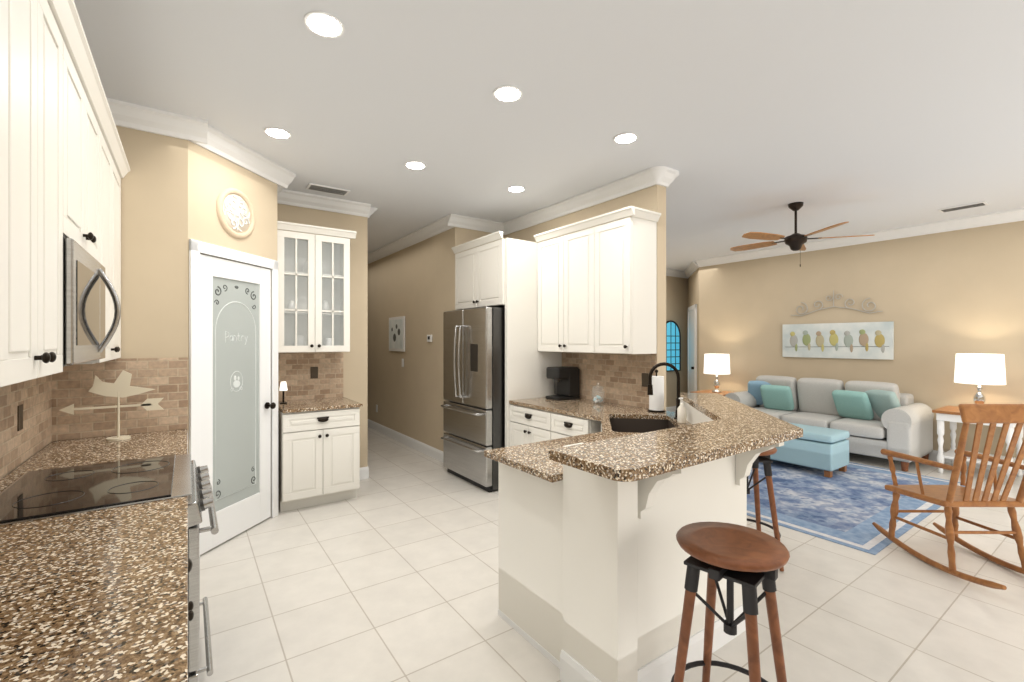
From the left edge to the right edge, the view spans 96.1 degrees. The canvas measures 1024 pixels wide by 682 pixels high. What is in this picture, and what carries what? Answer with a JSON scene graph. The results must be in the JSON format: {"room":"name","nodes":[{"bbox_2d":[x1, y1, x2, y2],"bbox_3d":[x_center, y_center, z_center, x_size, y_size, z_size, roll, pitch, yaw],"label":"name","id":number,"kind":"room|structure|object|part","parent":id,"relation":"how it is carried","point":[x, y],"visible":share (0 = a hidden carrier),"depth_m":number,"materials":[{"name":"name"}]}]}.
{"room":"kitchen","nodes":[
{"label":"kitchen","id":0,"kind":"room"},
{"bbox_2d":[0,442,50,479],"bbox_3d":[-0.768,0.015,-0.125,0.120,2.870,6.880,0,0,-35],"label":"wall","id":1,"kind":"structure","parent":0,"point":[24,461],"depth_m":2.20,"materials":[{"name":"paint"}]},
{"bbox_2d":[0,0,129,386],"bbox_3d":[-1.386,-0.474,1.165,0.346,1.159,3.802,0,0,-35],"label":"upper cabinet","id":2,"kind":"object","parent":1,"relation":"attached to","point":[64,167],"visible":0.94,"depth_m":1.33,"materials":[{"name":"white wood"}]},
{"bbox_2d":[63,236,120,366],"bbox_3d":[-1.767,-0.130,1.752,0.392,0.430,0.746,0,0,-35],"label":"microwave","id":3,"kind":"object","parent":2,"relation":"attached to","point":[86,280],"visible":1,"depth_m":1.67,"materials":[{"name":"grey metal"}]},
{"bbox_2d":[0,357,187,478],"bbox_3d":[-1.025,0.338,0.901,0.638,0.462,4.655,0,0,-35],"label":"backsplash","id":4,"kind":"structure","parent":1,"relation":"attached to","point":[44,400],"depth_m":2.70,"materials":[{"name":"beige tile"}]},
{"bbox_2d":[18,404,22,430],"bbox_3d":[-2.264,0.352,2.118,0.004,0.115,0.070,0,0,-35],"label":"outlet","id":5,"kind":"object","parent":4,"relation":"attached to","point":[20,417],"visible":0.98,"depth_m":2.11,"materials":[{"name":"brown metal"}]},
{"bbox_2d":[51,126,187,441],"bbox_3d":[-2.404,0.015,2.857,0.640,2.870,0.120,0,0,-35],"label":"wall","id":6,"kind":"structure","parent":0,"point":[154,252],"depth_m":2.89,"materials":[{"name":"paint"}]},
{"bbox_2d":[183,118,210,149],"bbox_3d":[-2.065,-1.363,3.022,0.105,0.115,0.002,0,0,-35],"label":"crown molding","id":7,"kind":"structure","parent":6,"relation":"attached to","point":[201,133],"depth_m":2.98,"materials":[{"name":"white wood"}]},
{"bbox_2d":[188,141,276,515],"bbox_3d":[-2.093,0.015,3.428,0.120,2.870,0.863,0,0,10],"label":"wall","id":8,"kind":"structure","parent":0,"point":[211,176],"depth_m":3.28,"materials":[{"name":"paint"}]},
{"bbox_2d":[189,239,277,556],"bbox_3d":[-2.024,0.393,3.411,0.609,2.115,0.609,0,0,-35],"label":"pantry door","id":9,"kind":"structure","parent":8,"relation":"in","point":[231,405],"depth_m":3.38,"materials":[{"name":"white wood"}]},
{"bbox_2d":[216,187,254,238],"bbox_3d":[-2.025,-0.940,3.395,0.021,0.370,0.370,0,0,10],"label":"art","id":10,"kind":"object","parent":8,"relation":"attached to","point":[235,212],"visible":0.98,"depth_m":3.38,"materials":[{"name":"beige ceramic"}]},
{"bbox_2d":[267,166,295,203],"bbox_3d":[-2.073,-1.363,4.115,0.130,0.115,0.584,0,0,-35],"label":"crown molding","id":11,"kind":"structure","parent":8,"relation":"attached to","point":[282,178],"depth_m":3.88,"materials":[{"name":"white wood"}]},
{"bbox_2d":[200,203,367,467],"bbox_3d":[-2.505,0.015,4.242,2.310,2.870,0.120,0,0,-35],"label":"wall","id":12,"kind":"structure","parent":0,"point":[355,373],"depth_m":4.79,"materials":[{"name":"paint"}]},
{"bbox_2d":[278,352,342,400],"bbox_3d":[-1.997,0.338,4.521,0.658,0.462,0.005,0,0,-35],"label":"backsplash","id":13,"kind":"structure","parent":12,"relation":"attached to","point":[294,371],"depth_m":4.52,"materials":[{"name":"beige tile"}]},
{"bbox_2d":[310,367,317,378],"bbox_3d":[-1.954,0.312,4.545,0.070,0.115,0.004,0,0,-35],"label":"outlet","id":14,"kind":"object","parent":13,"relation":"attached to","point":[313,372],"visible":1,"depth_m":4.54,"materials":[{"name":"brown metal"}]},
{"bbox_2d":[277,221,356,352],"bbox_3d":[-1.880,-0.474,4.377,0.686,1.159,0.368,0,0,-35],"label":"upper cabinet","id":15,"kind":"object","parent":12,"relation":"attached to","point":[313,292],"visible":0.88,"depth_m":4.34,"materials":[{"name":"white wood"}]},
{"bbox_2d":[283,191,374,217],"bbox_3d":[-1.826,-1.363,4.581,0.810,0.115,0.105,0,0,-35],"label":"crown molding","id":16,"kind":"structure","parent":12,"relation":"attached to","point":[299,199],"depth_m":4.58,"materials":[{"name":"white wood"}]},
{"bbox_2d":[360,466,368,478],"bbox_3d":[-2.595,1.387,6.388,0.015,0.125,3.765,0,0,-35],"label":"baseboard","id":17,"kind":"structure","parent":12,"relation":"attached to","point":[364,471],"depth_m":4.83,"materials":[{"name":"white wood"}]},
{"bbox_2d":[368,227,463,450],"bbox_3d":[-1.731,0.015,6.903,0.120,2.870,3.920,0,0,-35],"label":"wall","id":18,"kind":"structure","parent":0,"point":[414,284],"depth_m":6.24,"materials":[{"name":"paint"}]},
{"bbox_2d":[389,316,404,351],"bbox_3d":[-1.683,-0.100,6.704,0.025,0.500,0.600,0,0,-35],"label":"framed picture","id":19,"kind":"object","parent":18,"relation":"attached to","point":[396,333],"visible":1,"depth_m":6.64,"materials":[{"name":"white"}]},
{"bbox_2d":[368,419,442,461],"bbox_3d":[-1.785,1.387,6.864,0.015,0.125,3.920,0,0,-35],"label":"baseboard","id":20,"kind":"structure","parent":18,"relation":"attached to","point":[432,452],"depth_m":6.34,"materials":[{"name":"white wood"}]},
{"bbox_2d":[368,213,458,263],"bbox_3d":[-1.792,-1.363,6.795,0.105,0.115,4.025,0,0,-35],"label":"crown molding","id":21,"kind":"structure","parent":18,"relation":"attached to","point":[448,222],"depth_m":5.98,"materials":[{"name":"white wood"}]},
{"bbox_2d":[427,335,431,341],"bbox_3d":[-1.038,-0.035,5.789,0.024,0.090,0.120,0,0,-35],"label":"thermostat","id":22,"kind":"object","parent":18,"relation":"attached to","point":[429,338],"visible":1,"depth_m":5.77,"materials":[{"name":"white plastic"}]},
{"bbox_2d":[464,229,505,250],"bbox_3d":[-0.350,0.015,5.551,0.580,2.870,0.120,0,0,-35],"label":"wall","id":23,"kind":"structure","parent":0,"point":[470,235],"depth_m":5.41,"materials":[{"name":"paint"}]},
{"bbox_2d":[455,215,502,232],"bbox_3d":[-0.379,-1.363,5.392,0.570,0.115,0.105,0,0,-35],"label":"crown molding","id":24,"kind":"structure","parent":23,"relation":"attached to","point":[466,222],"depth_m":5.38,"materials":[{"name":"white wood"}]},
{"bbox_2d":[74,0,1023,270],"bbox_3d":[1.379,-1.450,4.641,11.600,0.060,12.400,0,0,-35],"label":"ceiling","id":25,"kind":"structure","parent":0,"point":[748,116],"depth_m":2.71,"materials":[{"name":"white paint"}]},
{"bbox_2d":[264,127,291,138],"bbox_3d":[-1.595,-1.415,3.133,0.169,0.009,0.169,0,0,31],"label":"recessed light","id":26,"kind":"object","parent":25,"relation":"in","point":[275,132],"depth_m":3.12,"materials":[{"name":"white"}]},
{"bbox_2d":[304,11,344,37],"bbox_3d":[-0.841,-1.415,2.062,0.169,0.009,0.169,0,0,31],"label":"recessed light","id":27,"kind":"object","parent":25,"relation":"in","point":[324,24],"depth_m":2.05,"materials":[{"name":"white"}]},
{"bbox_2d":[306,183,349,195],"bbox_3d":[-1.717,-1.413,4.295,0.360,0.013,0.160,0,0,-35],"label":"ceiling vent","id":28,"kind":"object","parent":25,"relation":"in","point":[323,188],"depth_m":4.27,"materials":[{"name":"white metal"}]},
{"bbox_2d":[405,161,425,169],"bbox_3d":[-0.778,-1.415,3.709,0.169,0.009,0.169,0,0,-44],"label":"recessed light","id":29,"kind":"object","parent":25,"relation":"in","point":[416,165],"depth_m":3.70,"materials":[{"name":"white"}]},
{"bbox_2d":[493,85,522,101],"bbox_3d":[-0.023,-1.415,2.638,0.169,0.009,0.169,0,0,-44],"label":"recessed light","id":30,"kind":"object","parent":25,"relation":"in","point":[507,93],"depth_m":2.62,"materials":[{"name":"white"}]},
{"bbox_2d":[507,186,524,191],"bbox_3d":[0.040,-1.415,4.285,0.169,0.009,0.169,0,0,31],"label":"recessed light","id":31,"kind":"object","parent":25,"relation":"in","point":[512,188],"depth_m":4.26,"materials":[{"name":"white"}]},
{"bbox_2d":[613,132,637,143],"bbox_3d":[0.794,-1.415,3.214,0.169,0.009,0.169,0,0,31],"label":"recessed light","id":32,"kind":"object","parent":25,"relation":"in","point":[628,137],"depth_m":3.20,"materials":[{"name":"white"}]},
{"bbox_2d":[730,202,874,266],"bbox_3d":[2.897,-1.093,4.800,1.312,0.652,1.267,0,0,-35],"label":"ceiling fan","id":33,"kind":"object","parent":25,"relation":"hanging from","point":[795,241],"visible":1,"depth_m":4.70,"materials":[{"name":"brown wood"}]},
{"bbox_2d":[938,201,988,212],"bbox_3d":[4.761,-1.413,4.858,0.160,0.013,0.360,0,0,-35],"label":"ceiling vent","id":34,"kind":"object","parent":25,"relation":"in","point":[983,203],"depth_m":4.84,"materials":[{"name":"white metal"}]},
{"bbox_2d":[506,185,665,409],"bbox_3d":[0.273,0.015,5.274,0.120,2.870,3.430,0,0,-35],"label":"wall","id":35,"kind":"structure","parent":0,"point":[652,198],"depth_m":3.90,"materials":[{"name":"paint"}]},
{"bbox_2d":[503,166,674,234],"bbox_3d":[0.566,-1.363,4.688,0.135,0.115,2.345,0,0,-35],"label":"crown molding","id":36,"kind":"structure","parent":35,"relation":"attached to","point":[658,175],"depth_m":4.32,"materials":[{"name":"white wood"}]},
{"bbox_2d":[534,206,660,353],"bbox_3d":[0.724,-0.474,4.193,0.373,1.159,1.234,0,0,-35],"label":"upper cabinet","id":37,"kind":"object","parent":35,"relation":"attached to","point":[596,289],"visible":1,"depth_m":3.90,"materials":[{"name":"white wood"}]},
{"bbox_2d":[562,352,656,407],"bbox_3d":[0.863,0.338,4.320,0.004,0.462,1.186,0,0,-35],"label":"backsplash","id":38,"kind":"structure","parent":35,"relation":"attached to","point":[617,378],"depth_m":4.21,"materials":[{"name":"beige tile"}]},
{"bbox_2d":[642,373,648,386],"bbox_3d":[1.136,0.333,3.925,0.004,0.115,0.070,0,0,-35],"label":"outlet","id":39,"kind":"object","parent":38,"relation":"attached to","point":[645,376],"visible":0.81,"depth_m":3.92,"materials":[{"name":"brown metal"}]},
{"bbox_2d":[663,170,678,187],"bbox_3d":[0.461,-1.363,5.201,0.105,0.115,3.305,0,0,-35],"label":"crown molding","id":40,"kind":"structure","parent":35,"relation":"attached to","point":[676,171],"depth_m":3.85,"materials":[{"name":"white wood"}]},
{"bbox_2d":[198,427,1023,681],"bbox_3d":[1.379,1.480,4.641,11.600,0.060,12.400,0,0,-35],"label":"floor","id":41,"kind":"structure","parent":0,"point":[389,572],"depth_m":2.58,"materials":[{"name":"tile"}]},
{"bbox_2d":[0,454,218,681],"bbox_3d":[-1.606,1.004,1.866,0.673,0.892,0.750,0,0,-35],"label":"range","id":42,"kind":"object","parent":41,"relation":"on","point":[42,494],"visible":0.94,"depth_m":1.75,"materials":[{"name":"silver metal"}]},
{"bbox_2d":[188,558,193,620],"bbox_3d":[-1.015,1.026,0.907,0.645,0.848,4.652,0,0,-35],"label":"base cabinet","id":43,"kind":"object","parent":41,"relation":"on","point":[190,605],"visible":0.04,"depth_m":1.38,"materials":[{"name":"white"}]},
{"bbox_2d":[0,429,187,681],"bbox_3d":[-1.022,0.585,0.902,0.632,0.030,4.652,0,0,-35],"label":"countertop","id":44,"kind":"structure","parent":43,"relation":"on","point":[98,596],"depth_m":1.07,"materials":[{"name":"stone"}]},
{"bbox_2d":[60,370,162,440],"bbox_3d":[-2.302,0.369,2.660,0.460,0.399,0.110,0,0,-35],"label":"weather vane","id":45,"kind":"object","parent":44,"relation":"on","point":[121,387],"visible":1,"depth_m":2.67,"materials":[{"name":"beige metal"}]},
{"bbox_2d":[278,407,359,511],"bbox_3d":[-1.814,1.026,4.243,0.640,0.848,0.657,0,0,-35],"label":"base cabinet","id":46,"kind":"object","parent":41,"relation":"on","point":[319,457],"visible":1,"depth_m":3.98,"materials":[{"name":"white wood"}]},
{"bbox_2d":[278,397,362,412],"bbox_3d":[-1.811,0.585,4.257,0.658,0.030,0.647,0,0,-35],"label":"countertop","id":47,"kind":"structure","parent":46,"relation":"on","point":[304,405],"depth_m":4.13,"materials":[{"name":"stone"}]},
{"bbox_2d":[279,381,287,403],"bbox_3d":[-2.080,0.469,4.186,0.068,0.199,0.070,0,0,-35],"label":"lamp","id":48,"kind":"object","parent":47,"relation":"on","point":[283,386],"visible":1,"depth_m":4.17,"materials":[{"name":"white fabric"}]},
{"bbox_2d":[441,307,504,492],"bbox_3d":[-0.216,0.562,4.930,0.875,1.775,0.910,0,0,-35],"label":"refrigerator","id":49,"kind":"object","parent":41,"relation":"on","point":[473,405],"visible":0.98,"depth_m":4.54,"materials":[{"name":"grey metal"}]},
{"bbox_2d":[451,231,561,446],"bbox_3d":[-0.091,0.198,5.015,0.763,2.504,1.045,0,0,-35],"label":"surround","id":50,"kind":"object","parent":41,"relation":"on","point":[501,272],"visible":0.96,"depth_m":4.55,"materials":[{"name":"white wood"}]},
{"bbox_2d":[509,404,600,445],"bbox_3d":[0.541,1.026,4.165,0.702,0.848,1.068,0,0,-35],"label":"base cabinet","id":51,"kind":"object","parent":41,"relation":"on","point":[527,425],"visible":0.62,"depth_m":4.01,"materials":[{"name":"white wood"}]},
{"bbox_2d":[498,399,783,681],"bbox_3d":[0.812,0.950,2.759,1.906,1.000,1.538,0,0,-35],"label":"base cabinet","id":52,"kind":"object","parent":41,"relation":"on","point":[592,571],"visible":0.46,"depth_m":1.96,"materials":[{"name":"white"}]},
{"bbox_2d":[484,397,690,482],"bbox_3d":[0.388,0.585,3.315,1.933,0.030,2.280,0,0,-35],"label":"countertop","id":53,"kind":"structure","parent":52,"relation":"on","point":[531,459],"depth_m":2.80,"materials":[{"name":"stone"}]},
{"bbox_2d":[545,366,579,400],"bbox_3d":[0.486,0.412,4.562,0.290,0.314,0.260,0,0,-35],"label":"coffee maker","id":54,"kind":"object","parent":53,"relation":"on","point":[566,382],"visible":1,"depth_m":4.48,"materials":[{"name":"black plastic"}]},
{"bbox_2d":[592,385,604,403],"bbox_3d":[0.786,0.473,4.198,0.116,0.191,0.116,0,0,-35],"label":"shell jar","id":55,"kind":"object","parent":53,"relation":"on","point":[599,398],"visible":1,"depth_m":4.18,"materials":[{"name":"clear glass"}]},
{"bbox_2d":[609,418,674,432],"bbox_3d":[0.913,0.709,3.200,0.474,0.216,0.744,0,0,10],"label":"sink basin","id":56,"kind":"object","parent":53,"relation":"in","point":[631,425],"visible":0.04,"depth_m":3.55,"materials":[{"name":"brown"}]},
{"bbox_2d":[648,370,665,412],"bbox_3d":[1.170,0.400,3.723,0.140,0.338,0.140,0,0,-35],"label":"paper towel holder","id":57,"kind":"object","parent":53,"relation":"on","point":[656,401],"visible":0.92,"depth_m":3.67,"materials":[{"name":"white paper"}]},
{"bbox_2d":[647,362,679,418],"bbox_3d":[1.139,0.363,3.398,0.214,0.412,0.194,0,0,-35],"label":"faucet","id":58,"kind":"object","parent":53,"relation":"on","point":[650,385],"visible":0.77,"depth_m":3.38,"materials":[{"name":"black metal"}]},
{"bbox_2d":[677,397,685,423],"bbox_3d":[1.178,0.480,3.190,0.060,0.177,0.060,0,0,-35],"label":"soap bottle","id":59,"kind":"object","parent":53,"relation":"on","point":[681,413],"visible":1,"depth_m":3.17,"materials":[{"name":"white"}]},
{"bbox_2d":[549,392,802,481],"bbox_3d":[0.923,0.430,2.615,2.290,0.040,1.262,0,0,-35],"label":"countertop","id":60,"kind":"structure","parent":52,"relation":"on","point":[734,427],"depth_m":1.84,"materials":[{"name":"stone"}]},
{"bbox_2d":[690,390,733,395],"bbox_3d":[3.312,1.140,7.470,0.580,0.620,0.560,0,0,-35],"label":"end table","id":61,"kind":"object","parent":41,"relation":"on","point":[723,393],"visible":0.06,"depth_m":7.44,"materials":[{"name":"brown wood"}]},
{"bbox_2d":[704,354,729,392],"bbox_3d":[3.316,0.519,7.448,0.400,0.619,0.400,0,0,-35],"label":"table lamp","id":62,"kind":"object","parent":61,"relation":"on","point":[717,364],"visible":1,"depth_m":7.30,"materials":[{"name":"white fabric"}]},
{"bbox_2d":[671,522,789,681],"bbox_3d":[0.758,1.070,1.598,0.396,0.749,0.396,0,0,-35],"label":"bar stool","id":63,"kind":"object","parent":41,"relation":"on","point":[749,560],"visible":1,"depth_m":1.58,"materials":[{"name":"brown wood"}]},
{"bbox_2d":[747,447,783,571],"bbox_3d":[1.556,1.070,3.053,0.454,0.749,0.453,0,0,-35],"label":"bar stool","id":64,"kind":"object","parent":41,"relation":"on","point":[764,458],"visible":0.31,"depth_m":2.94,"materials":[{"name":"brown wood"}]},
{"bbox_2d":[725,375,933,470],"bbox_3d":[4.090,0.973,6.159,0.899,0.939,2.170,0,0,-35],"label":"sofa","id":65,"kind":"object","parent":41,"relation":"on","point":[873,418],"visible":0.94,"depth_m":5.65,"materials":[{"name":"fabric"}]},
{"bbox_2d":[747,380,778,405],"bbox_3d":[3.704,0.770,6.792,0.336,0.376,0.422,0,0,-35],"label":"pillow","id":66,"kind":"object","parent":65,"relation":"on","point":[754,393],"depth_m":6.76,"materials":[{"name":"teal fabric"}]},
{"bbox_2d":[760,384,794,410],"bbox_3d":[3.748,0.800,6.505,0.306,0.367,0.419,0,0,-35],"label":"pillow","id":67,"kind":"object","parent":65,"relation":"on","point":[775,397],"depth_m":6.45,"materials":[{"name":"teal fabric"}]},
{"bbox_3d":[3.992,1.055,6.090,0.660,0.160,0.557,0,0,-35],"label":"seat","id":68,"kind":"part","parent":65,"relation":"part of","materials":[{"name":"fabric"}]},
{"bbox_2d":[832,389,873,420],"bbox_3d":[4.274,0.800,5.775,0.306,0.367,0.419,0,0,-35],"label":"pillow","id":69,"kind":"object","parent":65,"relation":"on","point":[853,404],"depth_m":5.71,"materials":[{"name":"teal fabric"}]},
{"bbox_3d":[4.318,1.055,5.626,0.660,0.160,0.557,0,0,-35],"label":"seat","id":70,"kind":"part","parent":65,"relation":"part of","materials":[{"name":"fabric"}]},
{"bbox_2d":[862,389,904,421],"bbox_3d":[4.517,0.780,5.604,0.345,0.376,0.421,0,0,-35],"label":"pillow","id":71,"kind":"object","parent":65,"relation":"on","point":[878,401],"depth_m":5.58,"materials":[{"name":"teal fabric"}]},
{"bbox_3d":[4.637,1.042,5.382,0.860,0.575,0.270,0,0,-35],"label":"arm","id":72,"kind":"part","parent":65,"relation":"part of"},
{"bbox_2d":[747,459,964,554],"bbox_3d":[2.740,1.446,5.018,2.660,0.005,2.790,0,0,-35],"label":"rug","id":73,"kind":"object","parent":41,"relation":"on","point":[850,505],"visible":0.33,"depth_m":4.11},
{"bbox_2d":[770,423,849,477],"bbox_3d":[3.175,1.214,5.478,0.498,0.457,1.298,0,0,-35],"label":"ottoman","id":74,"kind":"object","parent":73,"relation":"on","point":[826,450],"visible":0.6,"depth_m":4.99,"materials":[{"name":"blue fabric"}]},
{"bbox_3d":[3.175,1.035,5.478,0.500,0.100,1.300,0,0,-35],"label":"lid","id":75,"kind":"part","parent":74,"relation":"part of","materials":[{"name":"blue fabric"}]},
{"bbox_2d":[872,404,1023,589],"bbox_3d":[2.932,0.910,2.984,0.574,1.077,0.927,0,0,0],"label":"rocking chair","id":76,"kind":"object","parent":41,"relation":"on","point":[952,497],"visible":1,"depth_m":2.84,"materials":[{"name":"brown wood"}]},
{"bbox_2d":[932,405,1023,479],"bbox_3d":[5.071,1.105,4.991,0.640,0.690,0.640,0,0,-35],"label":"side table","id":77,"kind":"object","parent":41,"relation":"on","point":[951,414],"visible":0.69,"depth_m":5.02,"materials":[{"name":"white wood"}]},
{"bbox_2d":[954,353,1005,403],"bbox_3d":[5.071,0.450,4.991,0.400,0.619,0.400,0,0,-35],"label":"table lamp","id":78,"kind":"object","parent":77,"relation":"on","point":[979,370],"visible":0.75,"depth_m":4.87,"materials":[{"name":"white fabric"}]},
{"bbox_2d":[666,276,687,406],"bbox_3d":[1.650,0.015,8.268,5.580,2.870,0.120,0,0,-35],"label":"wall","id":79,"kind":"structure","parent":0,"point":[677,300],"depth_m":9.44,"materials":[{"name":"paint"}]},
{"bbox_2d":[666,406,675,411],"bbox_3d":[1.639,1.387,8.179,5.460,0.125,0.015,0,0,-35],"label":"baseboard","id":80,"kind":"structure","parent":79,"relation":"attached to","point":[673,408],"depth_m":9.29,"materials":[{"name":"white"}]},
{"bbox_2d":[666,320,680,371],"bbox_3d":[3.200,0.097,9.263,0.631,1.026,0.036,0,0,-35],"label":"window","id":81,"kind":"structure","parent":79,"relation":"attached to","point":[673,344],"depth_m":9.32,"materials":[{"name":"blue glass"}]},
{"bbox_2d":[688,268,698,390],"bbox_3d":[3.591,0.015,9.016,0.120,2.870,1.824,0,0,14],"label":"wall","id":82,"kind":"structure","parent":0,"point":[693,288],"depth_m":8.45,"materials":[{"name":"paint"}]},
{"bbox_2d":[666,264,704,278],"bbox_3d":[3.568,-1.363,8.984,1.380,0.115,1.079,0,0,-35],"label":"crown molding","id":83,"kind":"structure","parent":82,"relation":"attached to","point":[688,272],"depth_m":9.23,"materials":[{"name":"white wood"}]},
{"bbox_2d":[688,304,696,392],"bbox_3d":[3.461,0.390,8.840,0.766,2.120,0.674,0,0,-35],"label":"door frame","id":84,"kind":"structure","parent":82,"relation":"attached to","point":[692,347],"depth_m":8.75,"materials":[{"name":"white wood"}]},
{"bbox_2d":[699,221,1023,462],"bbox_3d":[5.624,0.015,4.970,0.120,2.870,7.850,0,0,-35],"label":"wall","id":85,"kind":"structure","parent":0,"point":[941,300],"depth_m":5.85,"materials":[{"name":"paint"}]},
{"bbox_2d":[793,290,881,315],"bbox_3d":[4.498,-0.537,6.434,0.012,0.345,1.121,0,0,-35],"label":"artwork","id":86,"kind":"object","parent":85,"relation":"attached to","point":[835,306],"visible":0.98,"depth_m":6.43,"materials":[{"name":"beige metal"}]},
{"bbox_2d":[782,321,893,359],"bbox_3d":[4.492,-0.005,6.430,0.035,0.490,1.340,0,0,-35],"label":"framed picture","id":87,"kind":"object","parent":85,"relation":"attached to","point":[865,340],"visible":1,"depth_m":6.35},
{"bbox_2d":[691,208,1023,269],"bbox_3d":[5.480,-1.363,4.979,0.105,0.115,7.829,0,0,-35],"label":"crown molding","id":88,"kind":"structure","parent":85,"relation":"attached to","point":[1015,215],"depth_m":5.93,"materials":[{"name":"white wood"}]},
{"bbox_2d":[921,450,1023,474],"bbox_3d":[5.536,1.387,4.977,0.015,0.125,7.761,0,0,-35],"label":"baseboard","id":89,"kind":"structure","parent":85,"relation":"attached to","point":[933,455],"depth_m":5.48,"materials":[{"name":"white wood"}]}
]}

